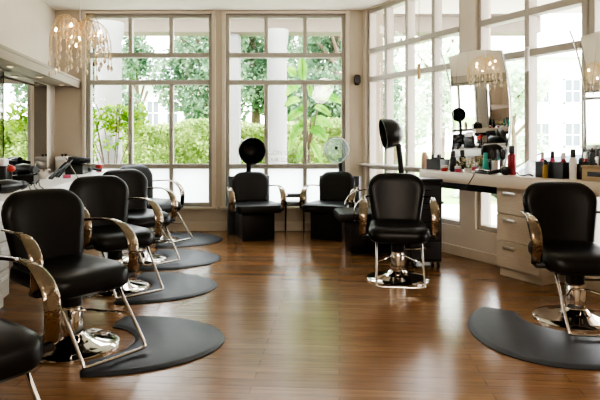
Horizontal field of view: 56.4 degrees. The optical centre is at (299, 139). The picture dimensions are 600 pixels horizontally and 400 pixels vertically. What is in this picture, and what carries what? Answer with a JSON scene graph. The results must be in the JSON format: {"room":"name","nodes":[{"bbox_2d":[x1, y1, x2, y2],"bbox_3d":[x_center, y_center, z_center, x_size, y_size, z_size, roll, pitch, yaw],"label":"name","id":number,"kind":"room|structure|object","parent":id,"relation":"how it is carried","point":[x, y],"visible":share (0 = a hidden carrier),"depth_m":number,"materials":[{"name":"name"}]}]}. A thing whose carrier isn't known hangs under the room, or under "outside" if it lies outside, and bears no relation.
{"room":"salon","nodes":[
{"label":"salon","id":0,"kind":"room"},
{"bbox_2d":[0,0,54,171],"bbox_3d":[-2.558,-0.258,2.183,0.221,2.915,10.519,0,0,-9],"label":"wall","id":1,"kind":"structure","parent":0,"point":[25,25],"depth_m":6.57,"materials":[{"name":"paint"}]},
{"bbox_2d":[0,70,2,157],"bbox_3d":[-2.929,-0.135,5.457,0.028,1.091,0.091,0,0,-9],"label":"wall panel","id":2,"kind":"object","parent":1,"relation":"attached to","point":[1,72],"visible":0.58,"depth_m":5.47,"materials":[{"name":"white paint"}]},
{"bbox_2d":[3,71,33,174],"bbox_3d":[-2.986,-0.148,5.970,0.052,1.119,0.880,0,0,-8],"label":"mirror","id":3,"kind":"object","parent":1,"relation":"attached to","point":[18,89],"visible":0.77,"depth_m":5.92,"materials":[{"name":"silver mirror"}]},
{"bbox_2d":[0,44,79,87],"bbox_3d":[-2.315,-0.743,2.423,0.338,0.115,10.120,0,0,-9],"label":"trim","id":4,"kind":"structure","parent":1,"relation":"attached to","point":[25,65],"depth_m":5.68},
{"bbox_2d":[34,81,46,168],"bbox_3d":[-3.116,-0.135,6.692,0.028,1.091,0.526,0,0,-9],"label":"wall panel","id":5,"kind":"object","parent":1,"relation":"attached to","point":[40,90],"visible":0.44,"depth_m":6.70,"materials":[{"name":"grey paint"}]},
{"bbox_2d":[0,171,104,215],"bbox_3d":[-2.158,0.465,2.493,0.656,0.100,9.812,0,0,-9],"label":"countertop","id":6,"kind":"structure","parent":1,"relation":"attached to","point":[60,182],"depth_m":5.47,"materials":[{"name":"white laminate"}]},
{"bbox_2d":[0,158,8,179],"bbox_3d":[-2.695,0.289,5.048,0.140,0.250,0.160,0,0,-9],"label":"holder","id":7,"kind":"object","parent":6,"relation":"on","point":[4,174],"visible":0.64,"depth_m":4.99,"materials":[{"name":"black plastic"}]},
{"bbox_2d":[7,165,14,179],"bbox_3d":[-2.525,0.316,4.893,0.080,0.196,0.080,0,0,0],"label":"bottle","id":8,"kind":"object","parent":6,"relation":"on","point":[10,168],"visible":0.81,"depth_m":4.88,"materials":[{"name":"red plastic"}]},
{"bbox_2d":[0,179,27,193],"bbox_3d":[-2.327,0.360,4.404,0.244,0.107,0.273,0,0,20],"label":"hair dryer","id":9,"kind":"object","parent":6,"relation":"on","point":[6,186],"visible":1,"depth_m":4.34,"materials":[{"name":"black plastic"}]},
{"bbox_2d":[13,174,38,183],"bbox_3d":[-2.624,0.374,5.343,0.200,0.080,0.250,0,0,-14],"label":"bin","id":10,"kind":"object","parent":6,"relation":"on","point":[29,178],"visible":0.54,"depth_m":5.24,"materials":[{"name":"black plastic"}]},
{"bbox_2d":[14,164,39,174],"bbox_3d":[-2.567,0.279,5.390,0.273,0.107,0.244,0,0,30],"label":"hair dryer","id":11,"kind":"object","parent":10,"relation":"on","point":[23,169],"visible":0.98,"depth_m":5.29,"materials":[{"name":"black plastic"}]},
{"bbox_2d":[37,169,50,178],"bbox_3d":[-2.759,0.364,5.965,0.190,0.100,0.190,0,0,0],"label":"bowl","id":12,"kind":"object","parent":6,"relation":"on","point":[44,173],"visible":0.64,"depth_m":5.92,"materials":[{"name":"ceramic"}]},
{"bbox_2d":[48,162,68,179],"bbox_3d":[-2.542,0.323,5.899,0.054,0.175,0.216,0,0,30],"label":"iron","id":13,"kind":"object","parent":6,"relation":"on","point":[64,164],"visible":1,"depth_m":5.89,"materials":[{"name":"black plastic"}]},
{"bbox_2d":[55,154,71,171],"bbox_3d":[-3.071,0.296,7.288,0.156,0.236,0.280,0,0,-9],"label":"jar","id":14,"kind":"object","parent":6,"relation":"on","point":[60,160],"visible":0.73,"depth_m":7.16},
{"bbox_2d":[55,159,72,177],"bbox_3d":[-2.588,0.309,6.146,0.054,0.200,0.194,0,0,30],"label":"iron","id":15,"kind":"object","parent":6,"relation":"on","point":[69,161],"visible":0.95,"depth_m":6.12,"materials":[{"name":"black plastic"}]},
{"bbox_2d":[65,164,87,174],"bbox_3d":[-2.734,0.359,6.865,0.200,0.110,0.300,0,0,-9],"label":"bin","id":16,"kind":"object","parent":6,"relation":"on","point":[79,169],"visible":0.8,"depth_m":6.72,"materials":[{"name":"black plastic"}]},
{"bbox_2d":[67,156,90,164],"bbox_3d":[-2.751,0.251,6.934,0.262,0.102,0.235,0,0,-35],"label":"hair dryer","id":17,"kind":"object","parent":16,"relation":"on","point":[77,160],"visible":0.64,"depth_m":6.84,"materials":[{"name":"black plastic"}]},
{"bbox_2d":[88,166,101,171],"bbox_3d":[-2.653,0.375,7.212,0.178,0.078,0.200,0,0,-15],"label":"hair dryer","id":18,"kind":"object","parent":6,"relation":"on","point":[90,168],"visible":0.86,"depth_m":7.20,"materials":[{"name":"black plastic"}]},
{"bbox_2d":[96,164,101,171],"bbox_3d":[-2.643,0.366,7.362,0.086,0.096,0.086,0,0,0],"label":"cup","id":19,"kind":"object","parent":6,"relation":"on","point":[99,166],"visible":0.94,"depth_m":7.33,"materials":[{"name":"red plastic"}]},
{"bbox_2d":[55,10,382,221],"bbox_3d":[-1.200,-0.258,7.510,4.600,2.915,0.220,0,0,0],"label":"wall","id":20,"kind":"structure","parent":0,"point":[68,100],"depth_m":7.40,"materials":[{"name":"beige paint"}]},
{"bbox_2d":[87,14,211,205],"bbox_3d":[-1.995,-0.395,7.463,1.665,2.550,0.083,0,0,0],"label":"window","id":21,"kind":"structure","parent":20,"relation":"in","point":[195,179],"depth_m":7.43,"materials":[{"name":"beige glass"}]},
{"bbox_2d":[82,11,216,209],"bbox_3d":[-1.995,-0.395,7.407,1.805,2.620,0.105,0,0,0],"label":"trim","id":22,"kind":"structure","parent":20,"relation":"attached to","point":[84,13],"depth_m":7.38,"materials":[{"name":"paint"}]},
{"bbox_2d":[163,222,310,230],"bbox_3d":[-1.205,1.139,7.387,4.070,0.122,0.026,0,0,0],"label":"baseboard","id":23,"kind":"structure","parent":20,"relation":"attached to","point":[192,226],"depth_m":7.38,"materials":[{"name":"paint"}]},
{"bbox_2d":[220,11,348,209],"bbox_3d":[-0.192,-0.395,7.407,1.726,2.620,0.105,0,0,0],"label":"trim","id":24,"kind":"structure","parent":20,"relation":"attached to","point":[346,13],"depth_m":7.38,"materials":[{"name":"paint"}]},
{"bbox_2d":[226,14,344,205],"bbox_3d":[-0.192,-0.395,7.463,1.586,2.550,0.083,0,0,0],"label":"window","id":25,"kind":"structure","parent":20,"relation":"in","point":[292,177],"depth_m":7.43,"materials":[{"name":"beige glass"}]},
{"bbox_2d":[354,75,360,84],"bbox_3d":[0.753,-0.793,7.364,0.084,0.140,0.072,0,0,0],"label":"wall speaker","id":26,"kind":"object","parent":20,"relation":"attached to","point":[357,78],"visible":1,"depth_m":7.33,"materials":[{"name":"black plastic"}]},
{"bbox_2d":[0,231,599,399],"bbox_3d":[1.950,1.260,2.200,11.300,0.120,10.800,0,0,0],"label":"floor","id":27,"kind":"structure","parent":0,"point":[299,316],"depth_m":3.47,"materials":[{"name":"brown wood"}]},
{"bbox_2d":[0,216,8,307],"bbox_3d":[-2.346,0.859,3.774,0.618,0.682,0.500,0,0,-9],"label":"drawer unit","id":28,"kind":"object","parent":27,"relation":"on","point":[4,249],"visible":0.75,"depth_m":3.95,"materials":[{"name":"white wood"}]},
{"bbox_2d":[7,250,12,274],"bbox_3d":[-2.588,0.859,5.200,0.568,0.682,0.500,0,0,-9],"label":"drawer unit","id":29,"kind":"object","parent":27,"relation":"on","point":[10,262],"visible":0.02,"depth_m":4.95,"materials":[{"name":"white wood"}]},
{"bbox_2d":[0,256,61,399],"bbox_3d":[-1.272,0.753,2.047,0.864,0.895,0.665,0,0,36],"label":"salon chair","id":30,"kind":"object","parent":27,"relation":"on","point":[22,349],"visible":1,"depth_m":2.13,"materials":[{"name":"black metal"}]},
{"bbox_2d":[1,188,146,368],"bbox_3d":[-1.312,0.753,3.246,0.864,0.895,0.665,0,0,38],"label":"salon chair","id":31,"kind":"object","parent":27,"relation":"on","point":[45,227],"visible":0.94,"depth_m":3.25,"materials":[{"name":"black leather"}]},
{"bbox_2d":[69,175,163,299],"bbox_3d":[-1.485,0.753,4.523,0.665,0.895,0.864,0,0,-42],"label":"salon chair","id":32,"kind":"object","parent":27,"relation":"on","point":[103,196],"visible":0.6,"depth_m":4.61,"materials":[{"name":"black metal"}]},
{"bbox_2d":[103,169,179,266],"bbox_3d":[-1.594,0.753,5.584,0.665,0.895,0.864,0,0,-44],"label":"salon chair","id":33,"kind":"object","parent":27,"relation":"on","point":[136,181],"visible":0.48,"depth_m":5.68,"materials":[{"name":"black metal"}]},
{"bbox_2d":[80,316,224,377],"bbox_3d":[-0.812,1.190,3.330,0.720,0.019,0.960,0,0,-5],"label":"floor mat","id":34,"kind":"object","parent":27,"relation":"on","point":[171,341],"visible":0.96,"depth_m":3.20,"materials":[{"name":"rubber"}]},
{"bbox_2d":[120,165,192,243],"bbox_3d":[-1.731,0.753,6.688,0.864,0.895,0.665,0,0,32],"label":"salon chair","id":35,"kind":"object","parent":27,"relation":"on","point":[165,205],"visible":0.41,"depth_m":6.77,"materials":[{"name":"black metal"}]},
{"bbox_2d":[114,272,216,304],"bbox_3d":[-1.041,1.190,4.572,0.720,0.019,0.960,0,0,-4],"label":"floor mat","id":36,"kind":"object","parent":27,"relation":"on","point":[177,286],"visible":0.9,"depth_m":4.48,"materials":[{"name":"rubber"}]},
{"bbox_2d":[139,249,220,270],"bbox_3d":[-1.161,1.190,5.632,0.720,0.019,0.960,0,0,-4],"label":"floor mat","id":37,"kind":"object","parent":27,"relation":"on","point":[188,258],"visible":0.93,"depth_m":5.53,"materials":[{"name":"rubber"}]},
{"bbox_2d":[154,232,222,247],"bbox_3d":[-1.290,1.190,6.716,0.720,0.019,0.960,0,0,-2],"label":"floor mat","id":38,"kind":"object","parent":27,"relation":"on","point":[198,239],"visible":0.91,"depth_m":6.58,"materials":[{"name":"rubber"}]},
{"bbox_2d":[227,137,285,240],"bbox_3d":[-0.564,0.583,6.886,0.701,1.233,0.715,0,0,-18],"label":"chair","id":39,"kind":"object","parent":27,"relation":"on","point":[250,211],"visible":1,"depth_m":6.95,"materials":[{"name":"black leather"}]},
{"bbox_2d":[238,137,265,164],"bbox_3d":[-0.604,0.137,7.060,0.345,0.341,0.278,0,0,0],"label":"hood","id":40,"kind":"object","parent":39,"relation":"attached to","point":[251,150],"depth_m":7.13,"materials":[{"name":"black plastic"}]},
{"bbox_2d":[285,194,304,233],"bbox_3d":[-0.067,0.955,7.220,0.252,0.490,0.220,0,0,0],"label":"side table","id":41,"kind":"object","parent":27,"relation":"on","point":[286,194],"visible":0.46,"depth_m":7.12,"materials":[{"name":"black plastic"}]},
{"bbox_2d":[287,193,299,195],"bbox_3d":[-0.075,0.700,7.210,0.180,0.020,0.140,0,0,-6],"label":"magazine","id":42,"kind":"object","parent":41,"relation":"on","point":[288,194],"visible":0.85,"depth_m":7.14,"materials":[{"name":"white paper"}]},
{"bbox_2d":[299,137,360,240],"bbox_3d":[0.405,0.579,6.935,0.701,1.243,0.767,0,0,22],"label":"chair","id":43,"kind":"object","parent":27,"relation":"on","point":[334,186],"visible":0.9,"depth_m":6.84,"materials":[{"name":"black leather"}]},
{"bbox_2d":[323,137,350,163],"bbox_3d":[0.469,0.128,7.134,0.345,0.342,0.281,0,0,0],"label":"hood","id":44,"kind":"object","parent":43,"relation":"attached to","point":[340,161],"depth_m":7.09,"materials":[{"name":"clear plastic"}]},
{"bbox_2d":[333,119,403,253],"bbox_3d":[0.797,0.483,6.105,0.815,1.433,0.701,0,0,-4],"label":"chair","id":45,"kind":"object","parent":27,"relation":"on","point":[390,130],"visible":0.48,"depth_m":5.96,"materials":[{"name":"black plastic"}]},
{"bbox_2d":[379,119,402,149],"bbox_3d":[1.000,-0.063,6.113,0.252,0.341,0.341,0,0,0],"label":"hood","id":46,"kind":"object","parent":45,"relation":"attached to","point":[390,130],"depth_m":6.01,"materials":[{"name":"black plastic"}]},
{"bbox_2d":[359,173,439,288],"bbox_3d":[0.842,0.753,4.817,0.665,0.895,0.864,0,0,7],"label":"salon chair","id":47,"kind":"object","parent":27,"relation":"on","point":[396,199],"visible":1,"depth_m":4.79,"materials":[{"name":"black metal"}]},
{"bbox_2d":[405,177,443,267],"bbox_3d":[1.186,0.782,5.364,0.352,0.836,0.321,0,0,0],"label":"trolley","id":48,"kind":"object","parent":27,"relation":"on","point":[433,186],"visible":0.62,"depth_m":5.22,"materials":[{"name":"black plastic"}]},
{"bbox_2d":[497,187,560,285],"bbox_3d":[1.959,0.807,4.840,0.298,0.785,0.460,0,0,-27],"label":"drawer unit","id":49,"kind":"object","parent":27,"relation":"on","point":[513,236],"visible":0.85,"depth_m":4.81,"materials":[{"name":"beige wood"}]},
{"bbox_2d":[468,307,599,369],"bbox_3d":[1.502,1.190,3.340,1.152,0.019,0.835,0,0,38],"label":"floor mat","id":50,"kind":"object","parent":27,"relation":"on","point":[504,332],"visible":0.94,"depth_m":3.28,"materials":[{"name":"rubber"}]},
{"bbox_2d":[520,181,599,337],"bbox_3d":[1.842,0.753,3.732,0.665,0.895,0.864,0,0,7],"label":"salon chair","id":51,"kind":"object","parent":27,"relation":"on","point":[561,217],"visible":1,"depth_m":3.79,"materials":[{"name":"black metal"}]},
{"bbox_2d":[43,0,581,13],"bbox_3d":[1.950,-1.790,2.200,11.300,0.150,10.800,0,0,0],"label":"ceiling","id":52,"kind":"structure","parent":0,"point":[421,6],"depth_m":7.09,"materials":[{"name":"paint"}]},
{"bbox_2d":[48,14,112,80],"bbox_3d":[-1.886,-1.121,4.803,0.536,1.187,0.505,0,0,0],"label":"chandelier","id":53,"kind":"object","parent":52,"relation":"hanging from","point":[79,26],"visible":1,"depth_m":4.75,"materials":[{"name":"white plastic"}]},
{"bbox_2d":[417,64,420,78],"bbox_3d":[1.126,-1.146,5.300,0.032,1.137,0.032,0,0,0],"label":"pendant lamp","id":54,"kind":"object","parent":52,"relation":"hanging from","point":[418,65],"visible":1,"depth_m":5.29,"materials":[{"name":"beige"}]},
{"bbox_2d":[524,47,529,70],"bbox_3d":[1.925,-1.150,4.750,0.040,1.129,0.040,0,0,0],"label":"pendant lamp","id":55,"kind":"object","parent":52,"relation":"hanging from","point":[526,49],"visible":1,"depth_m":4.73,"materials":[{"name":"white plastic"}]},
{"bbox_2d":[284,58,340,163],"bbox_3d":[0.238,-0.011,8.403,0.932,2.466,0.335,0,0,-13],"label":"banana plant","id":56,"kind":"object","parent":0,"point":[317,130],"visible":0.8,"depth_m":8.43,"materials":[{"name":"green plant"}]},
{"bbox_2d":[363,0,599,278],"bbox_3d":[3.632,-0.258,2.251,0.220,2.915,11.722,0,0,-27],"label":"wall","id":57,"kind":"structure","parent":0,"point":[467,235],"depth_m":5.74,"materials":[{"name":"beige paint"}]},
{"bbox_2d":[357,163,425,169],"bbox_3d":[1.154,0.318,6.668,0.100,0.021,1.590,0,0,-27],"label":"trim","id":58,"kind":"structure","parent":57,"relation":"attached to","point":[364,164],"depth_m":6.74,"materials":[{"name":"beige paint"}]},
{"bbox_2d":[368,0,459,225],"bbox_3d":[1.331,-0.400,6.612,0.118,2.600,1.734,0,0,-27],"label":"window","id":59,"kind":"structure","parent":57,"relation":"in","point":[437,34],"depth_m":6.66,"materials":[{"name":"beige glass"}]},
{"bbox_2d":[419,169,599,196],"bbox_3d":[2.229,0.359,4.293,0.376,0.105,3.596,0,0,-27],"label":"countertop","id":60,"kind":"structure","parent":57,"relation":"attached to","point":[516,181],"depth_m":4.90,"materials":[{"name":"beige laminate"}]},
{"bbox_2d":[421,152,428,167],"bbox_3d":[1.352,0.216,6.057,0.082,0.180,0.076,0,0,0],"label":"bottle","id":61,"kind":"object","parent":60,"relation":"on","point":[424,157],"visible":0.77,"depth_m":6.03,"materials":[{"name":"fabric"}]},
{"bbox_2d":[426,157,449,169],"bbox_3d":[1.432,0.244,5.809,0.130,0.125,0.210,0,0,-27],"label":"caddy","id":62,"kind":"object","parent":60,"relation":"on","point":[432,164],"visible":0.77,"depth_m":5.75,"materials":[{"name":"black plastic"}]},
{"bbox_2d":[441,165,447,170],"bbox_3d":[1.419,0.277,5.498,0.062,0.059,0.062,0,0,0],"label":"jar","id":63,"kind":"object","parent":60,"relation":"on","point":[443,167],"visible":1,"depth_m":5.47,"materials":[{"name":"red glass"}]},
{"bbox_2d":[450,151,455,171],"bbox_3d":[1.481,0.206,5.421,0.060,0.200,0.060,0,0,0],"label":"bottle","id":64,"kind":"object","parent":60,"relation":"on","point":[452,158],"visible":0.95,"depth_m":5.40,"materials":[{"name":"black plastic"}]},
{"bbox_2d":[455,166,460,171],"bbox_3d":[1.503,0.277,5.326,0.062,0.059,0.062,0,0,0],"label":"jar","id":65,"kind":"object","parent":60,"relation":"on","point":[457,168],"visible":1,"depth_m":5.30,"materials":[{"name":"glass"}]},
{"bbox_2d":[460,157,474,172],"bbox_3d":[1.573,0.235,5.244,0.140,0.144,0.129,0,0,0],"label":"dried flowers","id":66,"kind":"object","parent":60,"relation":"on","point":[466,170],"visible":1,"depth_m":5.23,"materials":[{"name":"beige plant"}]},
{"bbox_2d":[441,182,496,193],"bbox_3d":[1.667,0.455,5.482,0.035,0.084,0.928,0,0,-27],"label":"cable tray","id":67,"kind":"object","parent":60,"relation":"attached to","point":[486,189],"visible":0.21,"depth_m":5.46,"materials":[{"name":"black plastic"}]},
{"bbox_2d":[440,50,511,170],"bbox_3d":[1.665,-0.291,5.315,0.084,1.190,0.769,0,0,-39],"label":"mirror","id":68,"kind":"object","parent":60,"relation":"on","point":[481,100],"visible":0.85,"depth_m":5.25,"materials":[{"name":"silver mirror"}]},
{"bbox_2d":[475,169,491,173],"bbox_3d":[1.652,0.284,5.056,0.028,0.042,0.180,0,0,-27],"label":"iron","id":69,"kind":"object","parent":60,"relation":"on","point":[478,171],"visible":0.72,"depth_m":5.04,"materials":[{"name":"black plastic"}]},
{"bbox_2d":[483,153,487,168],"bbox_3d":[1.695,0.211,5.118,0.052,0.190,0.052,0,0,0],"label":"bottle","id":70,"kind":"object","parent":60,"relation":"on","point":[485,155],"visible":0.78,"depth_m":5.10,"materials":[{"name":"teal plastic"}]},
{"bbox_2d":[491,160,499,173],"bbox_3d":[1.773,0.246,5.078,0.076,0.120,0.076,0,0,0],"label":"jar","id":71,"kind":"object","parent":60,"relation":"on","point":[495,165],"visible":0.62,"depth_m":5.05,"materials":[{"name":"ceramic"}]},
{"bbox_2d":[488,166,510,174],"bbox_3d":[1.728,0.265,4.894,0.188,0.082,0.210,0,0,10],"label":"hair dryer","id":72,"kind":"object","parent":60,"relation":"on","point":[504,170],"visible":1,"depth_m":4.80,"materials":[{"name":"black plastic"}]},
{"bbox_2d":[507,146,516,174],"bbox_3d":[1.876,0.179,4.955,0.076,0.255,0.076,0,0,0],"label":"bottle","id":73,"kind":"object","parent":60,"relation":"on","point":[511,158],"visible":0.95,"depth_m":4.93,"materials":[{"name":"red plastic"}]},
{"bbox_2d":[542,159,547,177],"bbox_3d":[1.968,0.232,4.497,0.040,0.150,0.040,0,0,0],"label":"bottle","id":74,"kind":"object","parent":60,"relation":"on","point":[544,167],"visible":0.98,"depth_m":4.48,"materials":[{"name":"yellow plastic"}]},
{"bbox_2d":[535,161,568,178],"bbox_3d":[2.068,0.241,4.542,0.150,0.130,0.260,0,0,-27],"label":"product box","id":75,"kind":"object","parent":60,"relation":"on","point":[557,170],"visible":0.64,"depth_m":4.46,"materials":[{"name":"black plastic"}]},
{"bbox_2d":[540,152,544,161],"bbox_3d":[1.998,0.200,4.612,0.042,0.200,0.042,0,0,0],"label":"bottle","id":76,"kind":"object","parent":75,"relation":"in","point":[542,153],"visible":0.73,"depth_m":4.60,"materials":[{"name":"pink plastic"}]},
{"bbox_2d":[550,151,554,161],"bbox_3d":[2.042,0.195,4.528,0.042,0.210,0.042,0,0,0],"label":"bottle","id":77,"kind":"object","parent":75,"relation":"in","point":[552,156],"visible":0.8,"depth_m":4.51,"materials":[{"name":"pink plastic"}]},
{"bbox_2d":[561,152,565,161],"bbox_3d":[2.094,0.200,4.449,0.042,0.200,0.042,0,0,0],"label":"bottle","id":78,"kind":"object","parent":75,"relation":"in","point":[563,153],"visible":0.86,"depth_m":4.44,"materials":[{"name":"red plastic"}]},
{"bbox_2d":[569,149,576,179],"bbox_3d":[2.122,0.189,4.352,0.054,0.235,0.054,0,0,0],"label":"bottle","id":79,"kind":"object","parent":60,"relation":"on","point":[572,161],"visible":1,"depth_m":4.33,"materials":[{"name":"white plastic"}]},
{"bbox_2d":[577,157,584,178],"bbox_3d":[2.193,0.222,4.378,0.064,0.170,0.064,0,0,0],"label":"bottle","id":80,"kind":"object","parent":60,"relation":"on","point":[580,161],"visible":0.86,"depth_m":4.36,"materials":[{"name":"black plastic"}]},
{"bbox_2d":[569,30,599,164],"bbox_3d":[2.422,-0.295,4.118,0.052,1.196,0.986,-1,0,-27],"label":"mirror","id":81,"kind":"object","parent":60,"relation":"on","point":[590,74],"visible":0.86,"depth_m":4.38,"materials":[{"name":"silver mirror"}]},
{"bbox_2d":[580,31,599,164],"bbox_3d":[2.433,-0.279,4.080,0.005,1.141,0.869,-1,0,-28],"label":"mirror glass","id":82,"kind":"object","parent":81,"relation":"attached to","point":[590,42],"depth_m":4.37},
{"bbox_2d":[581,165,599,181],"bbox_3d":[2.227,0.248,4.171,0.128,0.116,0.208,0,0,-27],"label":"wooden box","id":83,"kind":"object","parent":60,"relation":"on","point":[589,172],"visible":0.98,"depth_m":4.17,"materials":[{"name":"brown wood"}]},
{"bbox_2d":[589,148,594,164],"bbox_3d":[2.201,0.124,4.221,0.040,0.130,0.040,0,0,0],"label":"bottle","id":84,"kind":"object","parent":83,"relation":"on","point":[591,154],"visible":0.93,"depth_m":4.21,"materials":[{"name":"grey plastic"}]},
{"bbox_2d":[442,242,599,291],"bbox_3d":[3.533,1.150,2.183,0.027,0.100,11.692,0,0,-28],"label":"baseboard","id":85,"kind":"structure","parent":57,"relation":"attached to","point":[465,252],"depth_m":5.54,"materials":[{"name":"paint"}]},
{"bbox_2d":[478,0,588,232],"bbox_3d":[2.106,-0.400,5.122,0.118,2.600,1.205,0,0,-27],"label":"window","id":86,"kind":"structure","parent":57,"relation":"in","point":[531,11],"depth_m":5.09,"materials":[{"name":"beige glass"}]},
{"bbox_2d":[589,0,599,243],"bbox_3d":[2.585,-0.400,4.200,0.118,2.600,0.839,0,0,-27],"label":"window","id":87,"kind":"structure","parent":57,"relation":"in","point":[594,5],"depth_m":4.52,"materials":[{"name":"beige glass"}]},
{"label":"outside","id":88,"kind":"structure","parent":0,"visible":0},
{"bbox_2d":[383,152,506,203],"bbox_3d":[2.500,1.325,33.825,85.000,0.150,52.350,0,0,0],"label":"lawn","id":89,"kind":"structure","parent":88,"point":[447,194],"depth_m":14.44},
{"bbox_2d":[93,42,146,121],"bbox_3d":[-7.230,-2.253,19.407,3.154,7.031,3.312,0,0,-37],"label":"tree","id":90,"kind":"object","parent":89,"relation":"on","point":[124,93],"visible":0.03,"depth_m":19.16,"materials":[{"name":"green plant"}]},
{"bbox_2d":[122,36,158,113],"bbox_3d":[-6.850,-1.864,23.418,1.695,6.254,1.600,0,0,-29],"label":"tree","id":91,"kind":"object","parent":89,"relation":"on","point":[133,66],"visible":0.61,"depth_m":23.17,"materials":[{"name":"green plant"}]},
{"bbox_2d":[122,60,198,125],"bbox_3d":[-6.871,-1.400,28.500,3.757,5.300,5.800,0,0,0],"label":"house","id":92,"kind":"structure","parent":89,"relation":"on","point":[157,114],"depth_m":26.00,"materials":[{"name":"white paint"}]},
{"bbox_2d":[151,36,249,121],"bbox_3d":[-2.596,-1.890,16.029,2.847,6.305,2.583,0,0,22],"label":"tree","id":93,"kind":"object","parent":89,"relation":"on","point":[198,105],"visible":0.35,"depth_m":15.35,"materials":[{"name":"green plant"}]},
{"bbox_2d":[93,117,340,163],"bbox_3d":[-3.449,0.380,12.890,10.176,1.837,1.117,0,0,0],"label":"hedge","id":94,"kind":"object","parent":89,"relation":"on","point":[191,138],"visible":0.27,"depth_m":12.67,"materials":[{"name":"green plant"}]},
{"bbox_2d":[241,36,298,123],"bbox_3d":[-1.670,-2.718,20.011,3.457,7.962,4.001,0,0,0],"label":"tree","id":95,"kind":"object","parent":89,"relation":"on","point":[256,68],"visible":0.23,"depth_m":19.46,"materials":[{"name":"green plant"}]},
{"bbox_2d":[287,36,318,121],"bbox_3d":[-0.006,-4.121,35.756,4.142,10.768,4.732,0,0,33],"label":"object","id":96,"kind":"object","parent":89,"relation":"on","point":[293,49],"visible":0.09,"depth_m":34.91,"materials":[{"name":"green plant"}]},
{"bbox_2d":[287,36,403,122],"bbox_3d":[0.896,-1.883,15.825,3.163,6.291,3.386,0,0,-32],"label":"tree","id":97,"kind":"object","parent":89,"relation":"on","point":[329,68],"visible":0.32,"depth_m":15.23,"materials":[{"name":"green plant"}]},
{"bbox_2d":[383,36,430,172],"bbox_3d":[3.325,-2.032,20.868,2.769,6.591,2.820,0,0,-27],"label":"tree","id":98,"kind":"object","parent":89,"relation":"on","point":[423,133],"visible":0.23,"depth_m":20.41,"materials":[{"name":"green plant"}]},
{"bbox_2d":[415,36,458,157],"bbox_3d":[6.998,-2.719,26.632,3.881,7.964,3.344,0,0,0],"label":"tree","id":99,"kind":"object","parent":89,"relation":"on","point":[446,94],"visible":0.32,"depth_m":26.63,"materials":[{"name":"green plant"}]},
{"bbox_2d":[442,204,496,225],"bbox_3d":[-1.500,1.290,9.110,13.000,0.140,2.980,0,0,0],"label":"porch slab","id":100,"kind":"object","parent":89,"relation":"on","point":[448,210],"depth_m":9.55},
{"bbox_2d":[93,20,124,163],"bbox_3d":[-3.078,-0.330,9.000,0.516,3.100,0.516,0,0,0],"label":"porch column","id":101,"kind":"structure","parent":100,"relation":"on","point":[105,95],"depth_m":8.82,"materials":[{"name":"white paint"}]},
{"bbox_2d":[93,102,148,163],"bbox_3d":[-2.812,0.321,8.450,1.078,1.802,0.319,0,0,0],"label":"shrub","id":102,"kind":"object","parent":100,"relation":"on","point":[123,116],"visible":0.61,"depth_m":8.43,"materials":[{"name":"green plant"}]},
{"bbox_2d":[230,33,240,163],"bbox_3d":[-1.232,-0.330,10.000,0.320,3.100,0.320,0,0,0],"label":"porch column","id":103,"kind":"structure","parent":100,"relation":"on","point":[235,38],"depth_m":9.84,"materials":[{"name":"white paint"}]},
{"bbox_2d":[93,14,540,35],"bbox_3d":[-1.400,-2.050,9.950,11.200,0.340,0.500,0,0,0],"label":"beam","id":104,"kind":"structure","parent":103,"relation":"on","point":[142,27],"depth_m":9.75,"materials":[{"name":"white paint"}]},
{"bbox_2d":[267,28,288,163],"bbox_3d":[-0.394,-0.330,9.600,0.420,3.100,0.420,0,0,0],"label":"porch column","id":105,"kind":"structure","parent":100,"relation":"on","point":[277,37],"depth_m":9.45,"materials":[{"name":"white paint"}]},
{"bbox_2d":[506,60,552,161],"bbox_3d":[7.321,-0.810,19.155,2.394,4.146,2.926,0,0,20],"label":"tree","id":106,"kind":"object","parent":89,"relation":"on","point":[517,92],"visible":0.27,"depth_m":18.58,"materials":[{"name":"green plant"}]},
{"bbox_2d":[498,46,581,164],"bbox_3d":[13.620,-1.850,29.500,6.145,6.200,5.800,0,0,0],"label":"building","id":107,"kind":"structure","parent":89,"relation":"on","point":[559,117],"depth_m":27.00,"materials":[{"name":"white"}]},
{"bbox_3d":[13.043,1.305,5.861,19.750,0.150,14.000,0,0,-27],"label":"sidewalk","id":108,"kind":"object","parent":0,"visible":0},
{"bbox_2d":[453,149,581,200],"bbox_3d":[5.476,0.920,11.490,4.284,1.461,1.730,0,0,35],"label":"parked car","id":109,"kind":"object","parent":108,"relation":"on","point":[558,153],"visible":0.09,"depth_m":11.06,"materials":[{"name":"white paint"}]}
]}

